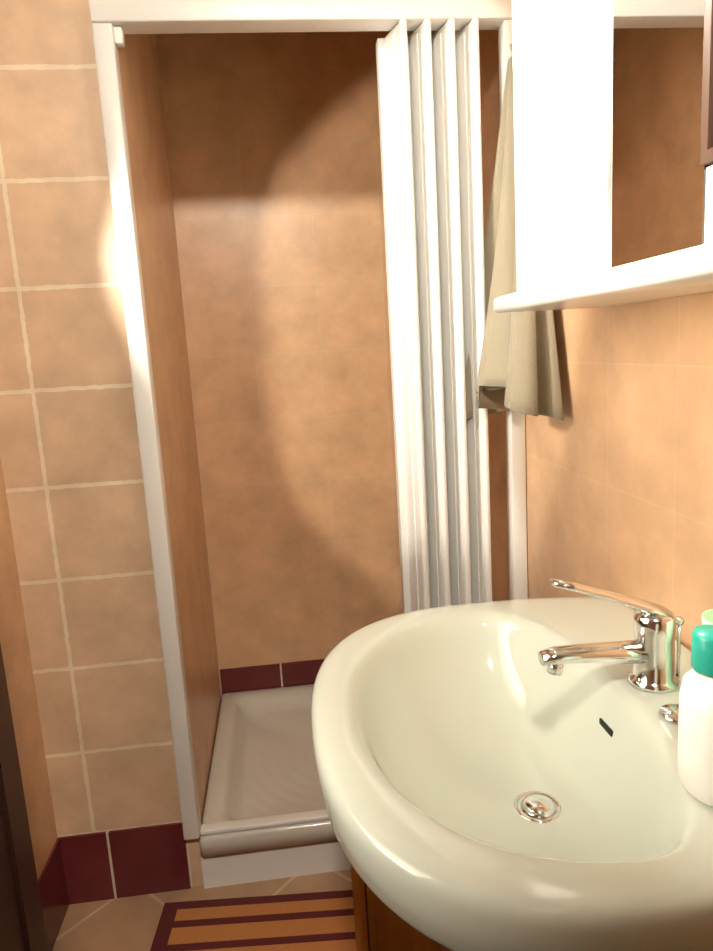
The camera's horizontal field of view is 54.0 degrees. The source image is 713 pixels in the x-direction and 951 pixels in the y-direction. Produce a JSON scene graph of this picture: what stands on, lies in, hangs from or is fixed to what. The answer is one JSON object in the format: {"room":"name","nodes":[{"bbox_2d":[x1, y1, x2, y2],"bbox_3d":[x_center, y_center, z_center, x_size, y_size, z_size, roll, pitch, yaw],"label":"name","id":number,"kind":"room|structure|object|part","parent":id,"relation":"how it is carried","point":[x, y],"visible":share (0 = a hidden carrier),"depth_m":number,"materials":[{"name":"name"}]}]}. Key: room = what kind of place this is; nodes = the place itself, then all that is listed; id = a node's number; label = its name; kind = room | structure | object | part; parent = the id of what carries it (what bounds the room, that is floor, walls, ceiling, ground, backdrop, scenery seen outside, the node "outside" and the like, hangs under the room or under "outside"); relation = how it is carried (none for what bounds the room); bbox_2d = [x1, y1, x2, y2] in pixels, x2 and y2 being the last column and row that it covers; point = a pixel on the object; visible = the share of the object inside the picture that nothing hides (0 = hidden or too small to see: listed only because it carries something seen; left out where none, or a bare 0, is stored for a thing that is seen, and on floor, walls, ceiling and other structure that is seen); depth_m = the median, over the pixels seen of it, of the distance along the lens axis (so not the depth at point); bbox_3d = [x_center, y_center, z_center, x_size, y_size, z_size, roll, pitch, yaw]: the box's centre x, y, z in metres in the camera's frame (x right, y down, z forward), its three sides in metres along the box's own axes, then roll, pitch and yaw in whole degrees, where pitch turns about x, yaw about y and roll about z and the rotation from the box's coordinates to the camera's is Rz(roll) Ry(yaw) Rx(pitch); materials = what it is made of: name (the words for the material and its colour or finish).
{"room":"bathroom","nodes":[
{"label":"bathroom","id":0,"kind":"room"},
{"bbox_2d":[0,455,56,879],"bbox_3d":[-0.641,0.041,0.071,0.120,2.400,2.700,-4,10,-6],"label":"wall","id":1,"kind":"structure","parent":0,"point":[14,642],"depth_m":1.45,"materials":[{"name":"tile"}]},
{"bbox_2d":[0,643,48,950],"bbox_3d":[-0.616,0.054,0.761,0.068,2.125,0.950,-4,10,-6],"label":"door","id":2,"kind":"structure","parent":1,"relation":"in","point":[21,849],"depth_m":1.30,"materials":[{"name":"brown wood"}]},
{"bbox_2d":[0,793,25,950],"bbox_3d":[-0.636,0.090,0.765,0.021,2.045,0.800,-4,10,-6],"label":"door leaf","id":3,"kind":"structure","parent":2,"relation":"attached to","point":[11,934],"depth_m":1.26,"materials":[{"name":"brown wood"}]},
{"bbox_2d":[38,839,68,950],"bbox_3d":[-0.515,1.132,0.273,0.006,0.170,2.694,-4,10,-6],"label":"baseboard","id":4,"kind":"structure","parent":1,"relation":"attached to","point":[53,892],"depth_m":1.52,"materials":[{"name":"tile"}]},
{"bbox_2d":[0,0,221,886],"bbox_3d":[-0.679,-0.260,1.746,0.430,2.400,0.690,-4,10,-6],"label":"wall","id":5,"kind":"structure","parent":0,"point":[71,463],"depth_m":1.47,"materials":[{"name":"tile"}]},
{"bbox_2d":[57,822,190,904],"bbox_3d":[-0.532,0.891,1.608,0.280,0.170,0.006,-4,10,-6],"label":"baseboard","id":6,"kind":"structure","parent":5,"relation":"attached to","point":[115,864],"depth_m":1.60,"materials":[{"name":"tile"}]},
{"bbox_2d":[52,869,351,950],"bbox_3d":[-0.004,1.164,0.693,1.340,0.100,3.630,-4,10,-6],"label":"floor","id":7,"kind":"structure","parent":0,"point":[125,924],"depth_m":1.58,"materials":[{"name":"tile"}]},
{"bbox_2d":[150,890,355,950],"bbox_3d":[-0.184,0.990,1.391,0.490,0.012,0.400,-3,10,-1],"label":"rug","id":8,"kind":"object","parent":7,"relation":"on","point":[319,921],"visible":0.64,"depth_m":1.51,"materials":[{"name":"orange fabric"}]},
{"bbox_2d":[89,0,527,888],"bbox_3d":[-0.072,-0.047,1.836,0.819,1.880,0.720,-4,10,-6],"label":"shower","id":9,"kind":"object","parent":7,"relation":"on","point":[265,814],"visible":0.54,"depth_m":1.49,"materials":[{"name":"white plastic"}]},
{"bbox_3d":[-0.428,-0.029,1.463,0.036,1.743,0.044,-4,10,-6],"label":"frame post","id":10,"kind":"part","parent":9,"relation":"part of","materials":[{"name":"white plastic"}]},
{"bbox_3d":[0.011,0.792,1.657,0.750,0.012,0.028,-4,10,-6],"label":"frame sill","id":11,"kind":"part","parent":9,"relation":"part of","materials":[{"name":"white plastic"}]},
{"bbox_2d":[199,684,350,888],"bbox_3d":[-0.008,0.807,1.998,0.786,0.137,0.708,-4,10,-6],"label":"tray","id":12,"kind":"object","parent":9,"relation":"on","point":[265,815],"depth_m":1.79,"materials":[{"name":"white ceramic"}]},
{"bbox_3d":[-0.087,-0.892,1.352,0.818,0.044,0.056,-4,10,-6],"label":"frame rail","id":13,"kind":"part","parent":9,"relation":"part of","materials":[{"name":"white plastic"}]},
{"bbox_3d":[0.352,-0.066,1.546,0.033,1.698,0.040,-4,10,-6],"label":"frame post","id":14,"kind":"part","parent":9,"relation":"part of","materials":[{"name":"white plastic"}]},
{"bbox_2d":[351,864,450,950],"bbox_3d":[0.234,0.725,0.916,0.443,0.655,0.593,-4,10,-6],"label":"vanity cabinet","id":15,"kind":"object","parent":7,"relation":"on","point":[380,925],"visible":0.12,"depth_m":1.00,"materials":[{"name":"brown wood"}]},
{"bbox_2d":[311,579,712,950],"bbox_3d":[0.222,0.585,0.889,0.515,0.942,0.649,-4,10,-6],"label":"washbasin","id":16,"kind":"object","parent":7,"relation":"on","point":[497,775],"visible":1,"depth_m":0.81,"materials":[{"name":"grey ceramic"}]},
{"bbox_2d":[538,579,684,692],"bbox_3d":[0.304,0.184,0.829,0.177,0.141,0.060,-4,10,-6],"label":"faucet","id":17,"kind":"object","parent":16,"relation":"on","point":[651,653],"depth_m":0.82,"materials":[{"name":"silver metal"}]},
{"bbox_2d":[678,624,712,806],"bbox_3d":[0.318,0.212,0.627,0.046,0.155,0.067,-4,10,-6],"label":"soap bottle","id":18,"kind":"object","parent":16,"relation":"on","point":[695,747],"visible":1,"depth_m":0.62,"materials":[{"name":"white plastic"}]},
{"bbox_2d":[702,609,712,624],"bbox_3d":[0.425,0.207,0.790,0.066,0.095,0.066,-4,10,-6],"label":"tumbler","id":19,"kind":"object","parent":16,"relation":"on","point":[707,616],"visible":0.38,"depth_m":0.81,"materials":[{"name":"green"}]},
{"bbox_2d":[156,31,434,695],"bbox_3d":[-0.333,-0.359,2.183,1.220,2.400,0.120,-4,10,-6],"label":"wall","id":20,"kind":"structure","parent":0,"point":[273,147],"depth_m":2.12,"materials":[{"name":"tile"}]},
{"bbox_2d":[219,659,324,694],"bbox_3d":[-0.054,0.646,2.326,0.790,0.088,0.005,-4,10,-6],"label":"baseboard","id":21,"kind":"structure","parent":20,"relation":"attached to","point":[239,679],"depth_m":2.30,"materials":[{"name":"tile"}]},
{"bbox_2d":[435,30,712,650],"bbox_3d":[0.523,-0.121,0.591,0.120,2.400,3.510,-4,10,-6],"label":"wall","id":22,"kind":"structure","parent":0,"point":[619,478],"depth_m":1.11,"materials":[{"name":"tile"}]},
{"bbox_2d":[465,43,563,419],"bbox_3d":[0.287,-0.452,1.359,0.140,0.738,0.335,-4,10,-6],"label":"hanging towel","id":23,"kind":"object","parent":22,"relation":"hanging from","point":[519,360],"visible":0.52,"depth_m":1.37,"materials":[{"name":"beige fabric"}]},
{"bbox_2d":[493,0,712,312],"bbox_3d":[0.304,-0.570,0.687,0.225,0.756,0.730,-4,10,-6],"label":"upper cabinet","id":24,"kind":"object","parent":22,"relation":"attached to","point":[613,128],"visible":1,"depth_m":0.76,"materials":[{"name":"white wood"}]},
{"bbox_3d":[0.247,-0.609,0.945,0.017,0.691,0.168,-4,10,-6],"label":"door","id":25,"kind":"part","parent":24,"relation":"part of","materials":[{"name":"white wood"}]},
{"bbox_3d":[0.264,-0.583,0.797,0.017,0.691,0.129,-4,10,-6],"label":"door","id":26,"kind":"part","parent":24,"relation":"part of","materials":[{"name":"white wood"}]},
{"bbox_2d":[493,242,712,312],"bbox_3d":[0.345,-0.213,0.754,0.184,0.025,0.730,-4,10,-6],"label":"shelf","id":27,"kind":"object","parent":24,"relation":"attached to","point":[683,268],"depth_m":0.75,"materials":[{"name":"white wood"}]},
{"bbox_2d":[610,0,710,267],"bbox_3d":[0.294,-0.539,0.542,0.015,0.691,0.385,-4,10,-6],"label":"mirror","id":28,"kind":"object","parent":24,"relation":"on","point":[660,50],"depth_m":0.67,"materials":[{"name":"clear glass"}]},
{"bbox_3d":[0.300,-0.556,0.443,0.018,0.623,0.219,-4,10,-6],"label":"door frame","id":29,"kind":"part","parent":24,"relation":"part of","materials":[{"name":"brown"}]},
{"bbox_3d":[0.324,-0.216,0.505,0.013,0.066,0.219,-4,10,-6],"label":"panel","id":30,"kind":"part","parent":24,"relation":"part of","materials":[{"name":"white wood"}]}
]}

